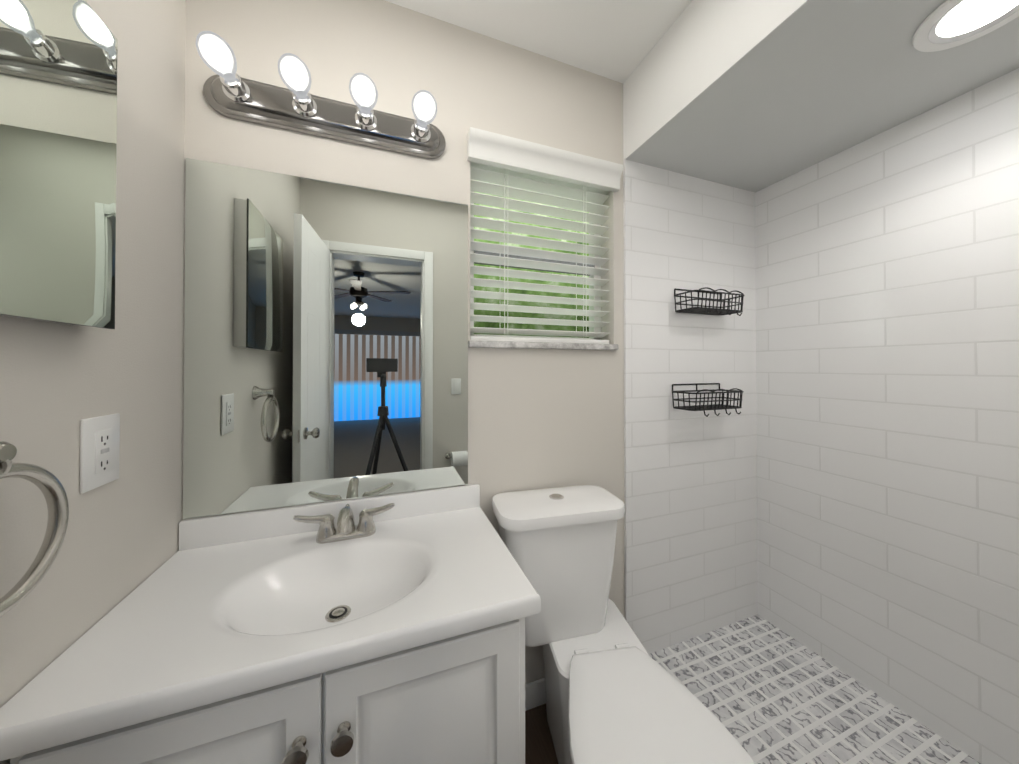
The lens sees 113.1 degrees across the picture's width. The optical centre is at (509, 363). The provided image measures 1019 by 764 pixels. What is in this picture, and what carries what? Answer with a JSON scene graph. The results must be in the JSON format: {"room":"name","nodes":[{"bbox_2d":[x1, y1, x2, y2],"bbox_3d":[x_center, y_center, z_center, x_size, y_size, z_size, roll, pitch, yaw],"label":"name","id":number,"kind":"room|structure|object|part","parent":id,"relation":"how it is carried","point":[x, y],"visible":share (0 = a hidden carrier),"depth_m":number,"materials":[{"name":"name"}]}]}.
{"room":"bathroom","nodes":[
{"label":"bathroom","id":0,"kind":"room"},
{"bbox_2d":[0,0,185,763],"bbox_3d":[-0.709,0.037,0.212,0.140,2.470,1.450,0,-1,-20],"label":"wall","id":1,"kind":"structure","parent":0,"point":[59,382],"depth_m":0.70,"materials":[{"name":"white paint"}]},
{"bbox_2d":[0,441,68,616],"bbox_3d":[-0.671,0.204,0.418,0.072,0.240,0.195,0,-1,-20],"label":"towel ring","id":2,"kind":"object","parent":1,"relation":"attached to","point":[47,483],"visible":1,"depth_m":0.48,"materials":[{"name":"silver metal"}]},
{"bbox_2d":[0,0,117,328],"bbox_3d":[-0.681,-0.339,0.419,0.049,0.545,0.434,0,-1,-20],"label":"mirrored medicine cabinet","id":3,"kind":"object","parent":1,"relation":"attached to","point":[58,103],"visible":1,"depth_m":0.52,"materials":[{"name":"silver metal"}]},
{"bbox_2d":[80,413,119,493],"bbox_3d":[-0.790,0.169,0.653,0.009,0.135,0.090,0,-1,-20],"label":"outlet","id":4,"kind":"object","parent":1,"relation":"attached to","point":[99,448],"visible":1,"depth_m":0.64,"materials":[{"name":"white plastic"}]},
{"bbox_2d":[182,0,624,683],"bbox_3d":[0.144,0.047,1.365,2.530,2.470,0.147,0,-1,-20],"label":"wall","id":5,"kind":"structure","parent":0,"point":[325,341],"depth_m":1.08,"materials":[{"name":"beige paint"}]},
{"bbox_2d":[196,31,445,158],"bbox_3d":[-0.502,-0.757,0.960,0.666,0.116,0.196,0,-1,-20],"label":"sconce","id":6,"kind":"object","parent":5,"relation":"attached to","point":[228,92],"visible":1,"depth_m":0.97,"materials":[{"name":"silver metal"}]},
{"bbox_3d":[-0.721,-0.758,0.839,0.074,0.074,0.117,0,0,-20],"label":"glass","id":7,"kind":"part","parent":6,"relation":"part of","materials":[{"name":"white glass"}]},
{"bbox_3d":[-0.566,-0.757,0.895,0.074,0.074,0.117,0,0,-20],"label":"glass","id":8,"kind":"part","parent":6,"relation":"part of","materials":[{"name":"white glass"}]},
{"bbox_3d":[-0.411,-0.757,0.951,0.074,0.074,0.117,0,0,-20],"label":"glass","id":9,"kind":"part","parent":6,"relation":"part of","materials":[{"name":"white glass"}]},
{"bbox_3d":[-0.256,-0.756,1.008,0.074,0.074,0.117,0,0,-20],"label":"glass","id":10,"kind":"part","parent":6,"relation":"part of","materials":[{"name":"white glass"}]},
{"bbox_2d":[467,127,622,349],"bbox_3d":[0.133,-0.433,1.339,0.634,0.752,0.176,0,-1,-20],"label":"window blinds","id":11,"kind":"object","parent":5,"relation":"attached to","point":[524,170],"visible":0.75,"depth_m":1.31,"materials":[{"name":"white vinyl"}]},
{"bbox_2d":[623,159,757,653],"bbox_3d":[0.860,0.213,1.546,0.802,2.140,0.012,0,-1,-20],"label":"wall tile","id":12,"kind":"structure","parent":5,"relation":"attached to","point":[690,526],"depth_m":1.52,"materials":[{"name":"white tile"}]},
{"bbox_2d":[672,383,743,416],"bbox_3d":[0.878,0.154,1.473,0.312,0.130,0.142,0,-1,-20],"label":"shower shelf","id":13,"kind":"object","parent":12,"relation":"attached to","point":[704,408],"visible":0.98,"depth_m":1.45,"materials":[{"name":"black metal"}]},
{"bbox_2d":[674,287,744,315],"bbox_3d":[0.890,-0.271,1.481,0.307,0.130,0.142,0,-1,-20],"label":"shower shelf","id":14,"kind":"object","parent":12,"relation":"attached to","point":[703,309],"visible":1,"depth_m":1.46,"materials":[{"name":"black metal"}]},
{"bbox_2d":[385,0,691,82],"bbox_3d":[0.390,-1.244,0.697,2.530,0.100,1.590,0,-1,-20],"label":"ceiling","id":15,"kind":"structure","parent":0,"point":[616,40],"depth_m":1.18,"materials":[{"name":"white paint"}]},
{"bbox_2d":[525,703,557,763],"bbox_3d":[-0.047,1.325,0.517,1.600,0.100,1.590,0,-1,-20],"label":"floor","id":16,"kind":"structure","parent":0,"point":[539,747],"depth_m":1.15,"materials":[{"name":"brown wood"}]},
{"bbox_2d":[0,484,540,763],"bbox_3d":[-0.407,0.837,0.807,0.833,0.881,0.520,0,-1,-20],"label":"bathroom vanity","id":17,"kind":"object","parent":16,"relation":"on","point":[386,629],"visible":1,"depth_m":0.66,"materials":[{"name":"white stone"}]},
{"bbox_2d":[525,678,545,710],"bbox_3d":[0.395,1.231,0.678,0.660,0.090,1.308,0,-1,-20],"label":"baseboard","id":18,"kind":"structure","parent":16,"relation":"on","point":[535,695],"depth_m":1.25,"materials":[{"name":"white wood"}]},
{"bbox_2d":[492,485,754,763],"bbox_3d":[0.278,0.864,0.873,0.469,0.827,0.861,0,-1,-20],"label":"toilet","id":19,"kind":"object","parent":16,"relation":"on","point":[615,693],"visible":0.98,"depth_m":1.02,"materials":[{"name":"white ceramic"}]},
{"bbox_2d":[649,614,980,763],"bbox_3d":[1.142,1.306,0.949,0.930,0.145,1.590,0,-1,-20],"label":"floor","id":20,"kind":"structure","parent":0,"point":[762,690],"depth_m":1.22,"materials":[{"name":"white tile"}]},
{"bbox_2d":[623,0,1018,191],"bbox_3d":[1.082,-1.027,0.947,0.802,0.330,1.310,0,-1,-20],"label":"ceiling soffit","id":21,"kind":"structure","parent":0,"point":[753,95],"depth_m":1.07,"materials":[{"name":"white paint"}]},
{"bbox_2d":[912,0,1018,51],"bbox_3d":[1.145,-0.858,0.814,0.220,0.009,0.220,0,-1,-20],"label":"recessed light","id":22,"kind":"object","parent":21,"relation":"attached to","point":[947,24],"visible":1,"depth_m":0.84,"materials":[{"name":"white"}]},
{"bbox_3d":[1.543,0.044,1.031,0.128,2.470,1.450,0,-1,-20],"label":"wall","id":23,"kind":"structure","parent":0,"visible":0},
{"bbox_2d":[755,68,1018,763],"bbox_3d":[1.455,0.209,1.066,0.012,2.140,1.298,0,-1,-20],"label":"wall tile","id":24,"kind":"structure","parent":23,"relation":"attached to","point":[887,337],"depth_m":1.20,"materials":[{"name":"white tile"}]},
{"label":"outside","id":25,"kind":"structure","parent":0,"visible":0},
{"bbox_2d":[474,180,588,337],"bbox_3d":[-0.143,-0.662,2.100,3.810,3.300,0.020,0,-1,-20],"label":"window","id":26,"kind":"structure","parent":25,"point":[522,314],"depth_m":2.19,"materials":[{"name":"green glass"}]}
]}

